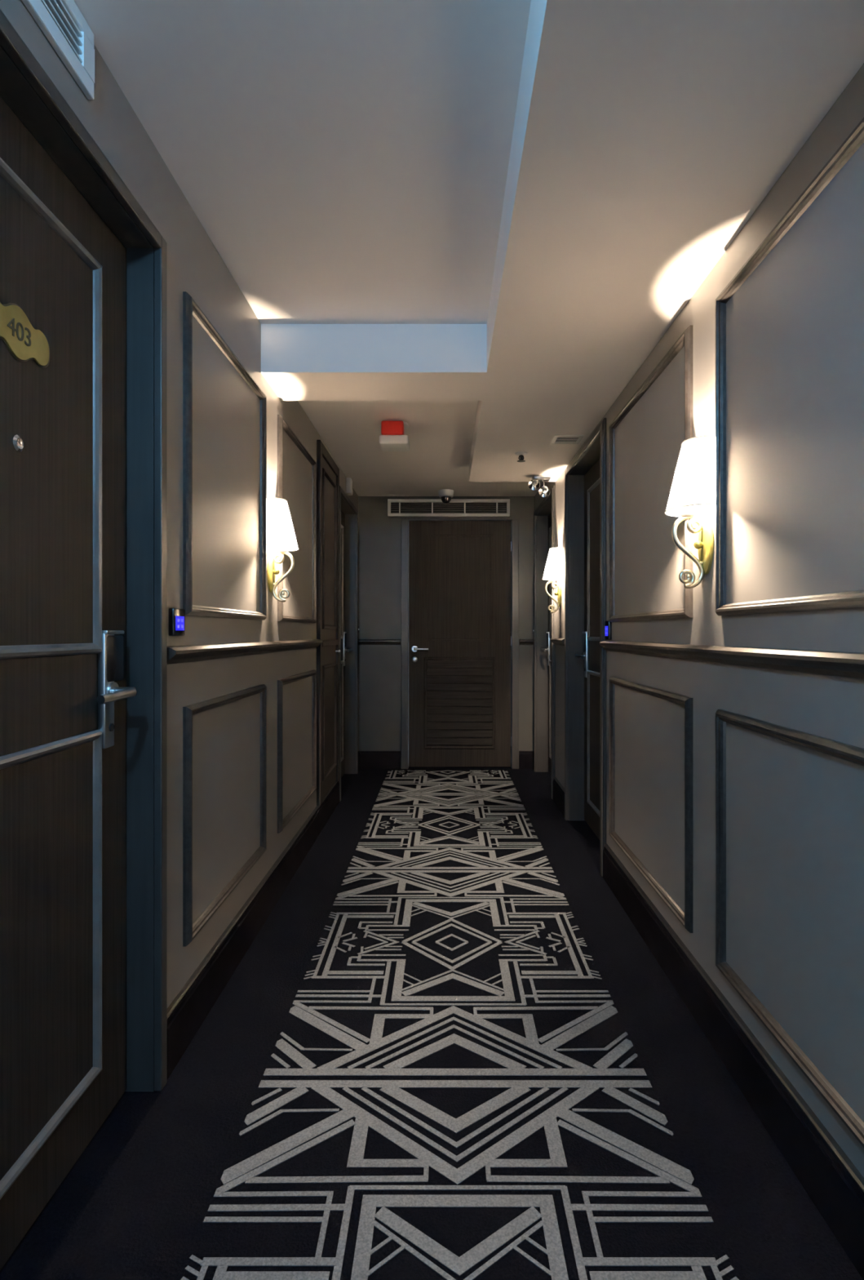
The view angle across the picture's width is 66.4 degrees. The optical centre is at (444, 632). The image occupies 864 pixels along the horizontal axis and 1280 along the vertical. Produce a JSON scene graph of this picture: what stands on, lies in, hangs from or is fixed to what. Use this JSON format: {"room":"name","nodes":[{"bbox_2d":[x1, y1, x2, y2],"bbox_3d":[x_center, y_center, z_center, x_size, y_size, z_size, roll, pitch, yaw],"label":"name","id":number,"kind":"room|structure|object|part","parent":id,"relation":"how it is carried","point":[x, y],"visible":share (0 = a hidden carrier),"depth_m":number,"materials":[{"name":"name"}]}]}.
{"room":"hotel corridor","nodes":[
{"label":"hotel corridor","id":0,"kind":"room"},
{"bbox_2d":[0,0,358,1008],"bbox_3d":[-0.820,-0.180,1.515,0.220,2.600,8.230,0,0,0],"label":"wall","id":1,"kind":"structure","parent":0,"point":[226,411],"depth_m":2.09,"materials":[{"name":"paint"}]},
{"bbox_2d":[21,0,94,99],"bbox_3d":[-0.703,-1.123,0.881,0.014,0.131,0.863,0,0,0],"label":"air vent","id":2,"kind":"object","parent":1,"relation":"in","point":[62,22],"visible":1,"depth_m":1.23,"materials":[{"name":"white plastic"}]},
{"bbox_2d":[0,8,167,1270],"bbox_3d":[-0.795,0.069,1.194,0.210,2.102,0.922,0,0,0],"label":"door","id":3,"kind":"structure","parent":1,"relation":"in","point":[83,266],"depth_m":1.36,"materials":[{"name":"brown wood"}]},
{"bbox_3d":[-0.771,-0.542,1.194,0.005,0.093,0.179,0,0,0],"label":"number plate","id":4,"kind":"part","parent":3,"relation":"part of","materials":[{"name":"gold metal"}]},
{"bbox_3d":[-0.767,0.597,1.194,0.013,0.762,0.562,0,0,0],"label":"panel moulding","id":5,"kind":"part","parent":3,"relation":"part of","materials":[{"name":"paint"}]},
{"bbox_3d":[-0.767,-0.387,1.194,0.013,0.866,0.562,0,0,0],"label":"panel moulding","id":6,"kind":"part","parent":3,"relation":"part of","materials":[{"name":"paint"}]},
{"bbox_2d":[102,630,124,634],"bbox_3d":[-0.762,-0.001,1.510,0.023,0.009,0.080,0,0,0],"label":"lock plate","id":7,"kind":"object","parent":3,"relation":"attached to","point":[104,632],"depth_m":1.49,"materials":[{"name":"silver metal"}]},
{"bbox_3d":[-0.729,0.135,1.447,0.067,0.044,0.149,0,0,0],"label":"lever","id":8,"kind":"part","parent":3,"relation":"part of","materials":[{"name":"silver metal"}]},
{"bbox_2d":[168,608,185,635],"bbox_3d":[-0.704,-0.027,1.735,0.019,0.072,0.075,0,0,0],"label":"pad","id":9,"kind":"object","parent":1,"relation":"attached to","point":[176,615],"visible":1,"depth_m":1.71,"materials":[{"name":"black plastic"}]},
{"bbox_2d":[182,291,266,620],"bbox_3d":[-0.700,-0.486,2.180,0.020,0.877,0.778,0,0,0],"label":"trim","id":10,"kind":"structure","parent":1,"relation":"attached to","point":[190,308],"depth_m":1.80,"materials":[{"name":"paint"}]},
{"bbox_2d":[182,684,266,946],"bbox_3d":[-0.700,0.527,2.180,0.020,0.650,0.778,0,0,0],"label":"trim","id":11,"kind":"structure","parent":1,"relation":"attached to","point":[190,931],"depth_m":1.87,"materials":[{"name":"paint"}]},
{"bbox_2d":[167,639,323,664],"bbox_3d":[-0.693,0.059,2.660,0.034,0.046,2.000,0,0,0],"label":"trim","id":12,"kind":"structure","parent":1,"relation":"attached to","point":[178,654],"depth_m":2.11,"materials":[{"name":"paint"}]},
{"bbox_2d":[167,751,359,1079],"bbox_3d":[-0.702,1.048,1.515,0.016,0.145,7.830,0,0,0],"label":"baseboard","id":13,"kind":"structure","parent":1,"relation":"attached to","point":[187,1018],"depth_m":2.18,"materials":[{"name":"paint"}]},
{"bbox_2d":[266,497,298,602],"bbox_3d":[-0.653,-0.331,2.685,0.115,0.414,0.201,0,0,0],"label":"wall sconce","id":14,"kind":"object","parent":1,"relation":"attached to","point":[280,530],"visible":1,"depth_m":2.64,"materials":[{"name":"white fabric"}]},
{"bbox_3d":[-0.653,-0.440,2.685,0.111,0.196,0.196,0,0,0],"label":"lamp shade","id":15,"kind":"part","parent":14,"relation":"part of","materials":[{"name":"fabric"}]},
{"bbox_2d":[278,546,288,552],"bbox_3d":[-0.656,-0.352,2.685,0.040,0.057,0.040,0,0,0],"label":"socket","id":16,"kind":"object","parent":14,"relation":"attached to","point":[283,548],"depth_m":2.67,"materials":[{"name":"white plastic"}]},
{"bbox_3d":[-0.658,-0.229,2.685,0.096,0.210,0.013,0,0,0],"label":"scroll arm","id":17,"kind":"part","parent":14,"relation":"part of","materials":[{"name":"silver metal"}]},
{"bbox_2d":[277,414,316,623],"bbox_3d":[-0.700,-0.486,3.183,0.020,0.877,0.766,0,0,0],"label":"trim","id":18,"kind":"structure","parent":1,"relation":"attached to","point":[282,424],"depth_m":3.09,"materials":[{"name":"paint"}]},
{"bbox_2d":[277,670,316,833],"bbox_3d":[-0.700,0.527,3.183,0.020,0.650,0.766,0,0,0],"label":"trim","id":19,"kind":"structure","parent":1,"relation":"attached to","point":[282,823],"depth_m":2.88,"materials":[{"name":"paint"}]},
{"bbox_2d":[316,440,341,805],"bbox_3d":[-0.688,-0.054,3.990,0.045,2.031,0.660,0,0,0],"label":"door","id":20,"kind":"structure","parent":1,"relation":"in","point":[328,652],"depth_m":3.92,"materials":[{"name":"brown wood"}]},
{"bbox_3d":[-0.694,0.520,3.990,0.013,0.660,0.440,0,0,0],"label":"panel moulding","id":21,"kind":"part","parent":20,"relation":"part of","materials":[{"name":"brown wood"}]},
{"bbox_3d":[-0.694,-0.480,3.990,0.013,0.920,0.440,0,0,0],"label":"panel moulding","id":22,"kind":"part","parent":20,"relation":"part of","materials":[{"name":"brown wood"}]},
{"bbox_3d":[-0.693,0.062,3.990,0.014,0.035,0.540,0,0,0],"label":"lock rail","id":23,"kind":"part","parent":20,"relation":"part of","materials":[{"name":"brown wood"}]},
{"bbox_2d":[338,485,358,801],"bbox_3d":[-0.795,0.069,4.815,0.210,2.102,0.920,0,0,0],"label":"door","id":24,"kind":"structure","parent":1,"relation":"in","point":[348,513],"depth_m":5.23,"materials":[{"name":"brown wood"}]},
{"bbox_3d":[-0.783,0.597,4.815,0.013,0.762,0.560,0,0,0],"label":"panel moulding","id":25,"kind":"part","parent":24,"relation":"part of","materials":[{"name":"paint"}]},
{"bbox_3d":[-0.783,-0.387,4.815,0.013,0.866,0.560,0,0,0],"label":"panel moulding","id":26,"kind":"part","parent":24,"relation":"part of","materials":[{"name":"paint"}]},
{"bbox_3d":[-0.745,0.135,5.067,0.067,0.044,0.149,0,0,0],"label":"lever","id":27,"kind":"part","parent":24,"relation":"part of","materials":[{"name":"silver metal"}]},
{"bbox_2d":[346,477,353,495],"bbox_3d":[-0.691,-1.060,4.800,0.038,0.111,0.090,0,0,0],"label":"junction box","id":28,"kind":"object","parent":1,"relation":"attached to","point":[349,491],"visible":1,"depth_m":4.75,"materials":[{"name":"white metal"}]},
{"bbox_2d":[0,766,862,1279],"bbox_3d":[0.015,1.170,1.515,1.890,0.100,8.230,0,0,0],"label":"floor","id":29,"kind":"structure","parent":0,"point":[133,1204],"depth_m":1.53,"materials":[{"name":"carpet"}]},
{"bbox_2d":[176,770,743,1279],"bbox_3d":[0.026,1.116,2.815,0.976,0.007,5.030,0,0,0],"label":"carpet","id":30,"kind":"object","parent":29,"relation":"on","point":[453,1084],"visible":1,"depth_m":1.57,"materials":[{"name":"black carpet"}]},
{"bbox_2d":[358,496,534,768],"bbox_3d":[0.015,-0.180,5.530,1.450,2.600,0.200,0,0,0],"label":"wall","id":31,"kind":"structure","parent":0,"point":[380,535],"depth_m":5.43,"materials":[{"name":"paint"}]},
{"bbox_2d":[358,639,533,644],"bbox_3d":[0.015,0.079,5.413,1.450,0.046,0.034,0,0,0],"label":"trim","id":32,"kind":"structure","parent":31,"relation":"attached to","point":[361,642],"depth_m":5.41,"materials":[{"name":"paint"}]},
{"bbox_2d":[359,751,533,768],"bbox_3d":[0.015,1.048,5.422,1.450,0.145,0.016,0,0,0],"label":"baseboard","id":33,"kind":"structure","parent":31,"relation":"attached to","point":[368,759],"depth_m":5.41,"materials":[{"name":"paint"}]},
{"bbox_2d":[387,498,510,516],"bbox_3d":[0.035,-1.022,5.415,1.001,0.140,0.030,0,0,0],"label":"air vent","id":34,"kind":"object","parent":31,"relation":"in","point":[396,507],"visible":0.98,"depth_m":5.42,"materials":[{"name":"white metal"}]},
{"bbox_2d":[401,515,519,768],"bbox_3d":[0.127,0.080,5.485,0.963,2.080,0.190,0,0,0],"label":"door","id":35,"kind":"structure","parent":31,"relation":"in","point":[460,575],"depth_m":5.46,"materials":[{"name":"brown wood"}]},
{"bbox_3d":[-0.203,0.135,5.425,0.143,0.054,0.070,0,0,0],"label":"lever handle","id":36,"kind":"part","parent":35,"relation":"part of","materials":[{"name":"silver metal"}]},
{"bbox_3d":[0.124,0.584,5.456,0.588,0.758,0.008,0,0,0],"label":"panel moulding","id":37,"kind":"part","parent":35,"relation":"part of","materials":[{"name":"brown wood"}]},
{"bbox_3d":[0.124,-0.370,5.457,0.548,0.880,0.005,0,0,0],"label":"panel moulding","id":38,"kind":"part","parent":35,"relation":"part of","materials":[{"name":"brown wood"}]},
{"bbox_3d":[0.124,0.584,5.455,0.544,0.693,0.011,0,0,0],"label":"louvre panel","id":39,"kind":"part","parent":35,"relation":"part of","materials":[{"name":"brown wood"}]},
{"bbox_2d":[74,0,863,496],"bbox_3d":[0.015,-1.242,1.515,1.450,0.475,7.830,0,0,0],"label":"ceiling","id":40,"kind":"structure","parent":0,"point":[471,224],"depth_m":1.61,"materials":[{"name":"paint"}]},
{"bbox_2d":[379,419,409,451],"bbox_3d":[-0.269,-1.051,3.526,0.162,0.138,0.203,0,0,0],"label":"fire alarm","id":41,"kind":"object","parent":40,"relation":"attached to","point":[393,437],"visible":1,"depth_m":3.43,"materials":[{"name":"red plastic"}]},
{"bbox_2d":[438,488,453,503],"bbox_3d":[0.012,-1.070,5.220,0.124,0.100,0.124,0,0,0],"label":"dome security camera","id":42,"kind":"object","parent":40,"relation":"attached to","point":[446,495],"visible":1,"depth_m":5.18,"materials":[{"name":"white plastic"}]},
{"bbox_2d":[515,451,528,462],"bbox_3d":[0.430,-0.983,3.700,0.072,0.051,0.072,0,0,0],"label":"sprinkler","id":43,"kind":"object","parent":40,"relation":"attached to","point":[521,454],"visible":1,"depth_m":3.69,"materials":[{"name":"white metal"}]},
{"bbox_2d":[528,475,551,497],"bbox_3d":[0.609,-0.945,4.257,0.158,0.128,0.111,0,0,-13],"label":"emergency light","id":44,"kind":"object","parent":40,"relation":"attached to","point":[534,484],"visible":1,"depth_m":4.24,"materials":[{"name":"silver metal"}]},
{"bbox_2d":[550,435,584,444],"bbox_3d":[0.635,-1.002,3.430,0.150,0.006,0.150,0,0,0],"label":"ceiling vent","id":45,"kind":"object","parent":40,"relation":"in","point":[557,439],"visible":1,"depth_m":3.43,"materials":[{"name":"white metal"}]},
{"bbox_2d":[534,62,863,1177],"bbox_3d":[0.850,-0.180,1.515,0.220,2.600,8.230,0,0,0],"label":"wall","id":46,"kind":"structure","parent":0,"point":[795,326],"depth_m":1.50,"materials":[{"name":"paint"}]},
{"bbox_2d":[533,485,555,799],"bbox_3d":[0.825,0.069,4.880,0.210,2.102,0.930,0,0,0],"label":"door","id":47,"kind":"structure","parent":46,"relation":"in","point":[544,514],"depth_m":5.30,"materials":[{"name":"brown wood"}]},
{"bbox_3d":[0.785,0.135,5.137,0.067,0.044,0.149,0,0,0],"label":"lever","id":48,"kind":"part","parent":47,"relation":"part of","materials":[{"name":"silver metal"}]},
{"bbox_3d":[0.824,0.597,4.880,0.013,0.762,0.570,0,0,0],"label":"panel moulding","id":49,"kind":"part","parent":47,"relation":"part of","materials":[{"name":"paint"}]},
{"bbox_3d":[0.824,-0.387,4.880,0.013,0.866,0.570,0,0,0],"label":"panel moulding","id":50,"kind":"part","parent":47,"relation":"part of","materials":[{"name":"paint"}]},
{"bbox_2d":[542,546,563,613],"bbox_3d":[0.683,-0.331,4.220,0.115,0.414,0.201,0,0,0],"label":"wall sconce","id":51,"kind":"object","parent":46,"relation":"attached to","point":[553,571],"visible":1,"depth_m":4.17,"materials":[{"name":"white fabric"}]},
{"bbox_3d":[0.688,-0.229,4.220,0.096,0.210,0.013,0,0,0],"label":"scroll arm","id":52,"kind":"part","parent":51,"relation":"part of","materials":[{"name":"silver metal"}]},
{"bbox_3d":[0.683,-0.440,4.220,0.111,0.196,0.196,0,0,0],"label":"lamp shade","id":53,"kind":"part","parent":51,"relation":"part of","materials":[{"name":"fabric"}]},
{"bbox_2d":[550,637,564,645],"bbox_3d":[0.723,0.059,4.195,0.034,0.046,0.430,0,0,0],"label":"trim","id":54,"kind":"structure","parent":46,"relation":"attached to","point":[556,641],"depth_m":4.16,"materials":[{"name":"paint"}]},
{"bbox_2d":[564,417,606,876],"bbox_3d":[0.825,0.069,3.495,0.210,2.102,0.960,0,0,0],"label":"door","id":55,"kind":"structure","parent":46,"relation":"in","point":[585,477],"depth_m":3.79,"materials":[{"name":"brown wood"}]},
{"bbox_3d":[0.785,0.135,3.767,0.067,0.044,0.149,0,0,0],"label":"lever","id":56,"kind":"part","parent":55,"relation":"part of","materials":[{"name":"silver metal"}]},
{"bbox_3d":[0.824,0.597,3.495,0.013,0.762,0.600,0,0,0],"label":"panel moulding","id":57,"kind":"part","parent":55,"relation":"part of","materials":[{"name":"paint"}]},
{"bbox_3d":[0.824,-0.387,3.495,0.013,0.866,0.600,0,0,0],"label":"panel moulding","id":58,"kind":"part","parent":55,"relation":"part of","materials":[{"name":"paint"}]},
{"bbox_2d":[604,620,612,639],"bbox_3d":[0.734,-0.010,2.957,0.019,0.085,0.070,0,0,0],"label":"pad","id":59,"kind":"object","parent":46,"relation":"attached to","point":[608,624],"visible":0.93,"depth_m":2.93,"materials":[{"name":"black plastic"}]},
{"bbox_2d":[608,676,693,933],"bbox_3d":[0.730,0.545,2.433,0.020,0.700,0.934,0,0,0],"label":"trim","id":60,"kind":"structure","parent":46,"relation":"attached to","point":[686,918],"depth_m":2.10,"materials":[{"name":"paint"}]},
{"bbox_2d":[608,324,693,622],"bbox_3d":[0.730,-0.480,2.433,0.020,0.870,0.934,0,0,0],"label":"trim","id":61,"kind":"structure","parent":46,"relation":"attached to","point":[686,340],"depth_m":2.26,"materials":[{"name":"paint"}]},
{"bbox_2d":[664,435,715,588],"bbox_3d":[0.683,-0.331,1.860,0.115,0.414,0.201,0,0,0],"label":"wall sconce","id":62,"kind":"object","parent":46,"relation":"attached to","point":[694,483],"visible":1,"depth_m":1.82,"materials":[{"name":"white fabric"}]},
{"bbox_3d":[0.688,-0.229,1.860,0.096,0.210,0.013,0,0,0],"label":"scroll arm","id":63,"kind":"part","parent":62,"relation":"part of","materials":[{"name":"silver metal"}]},
{"bbox_2d":[680,506,695,517],"bbox_3d":[0.686,-0.352,1.860,0.040,0.057,0.040,0,0,0],"label":"light bulb","id":64,"kind":"object","parent":62,"relation":"attached to","point":[688,510],"depth_m":1.85,"materials":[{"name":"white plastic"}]},
{"bbox_3d":[0.683,-0.440,1.860,0.111,0.196,0.196,0,0,0],"label":"lamp shade","id":65,"kind":"part","parent":62,"relation":"part of","materials":[{"name":"fabric"}]},
{"bbox_2d":[533,753,863,1279],"bbox_3d":[0.732,1.048,1.515,0.016,0.145,7.830,0,0,0],"label":"baseboard","id":66,"kind":"structure","parent":46,"relation":"attached to","point":[837,1197],"depth_m":1.52,"materials":[{"name":"paint"}]},
{"bbox_2d":[600,640,863,679],"bbox_3d":[0.723,0.059,0.305,0.034,0.046,5.410,0,0,0],"label":"trim","id":67,"kind":"structure","parent":46,"relation":"attached to","point":[849,664],"depth_m":1.49,"materials":[{"name":"paint"}]},
{"bbox_2d":[715,117,863,615],"bbox_3d":[0.730,-0.470,1.093,0.020,0.850,1.345,0,0,0],"label":"trim","id":68,"kind":"structure","parent":46,"relation":"attached to","point":[855,140],"depth_m":1.59,"materials":[{"name":"paint"}]},
{"bbox_2d":[715,709,863,1147],"bbox_3d":[0.730,0.550,1.093,0.020,0.690,1.345,0,0,0],"label":"trim","id":69,"kind":"structure","parent":46,"relation":"attached to","point":[843,1110],"depth_m":1.53,"materials":[{"name":"paint"}]}
]}

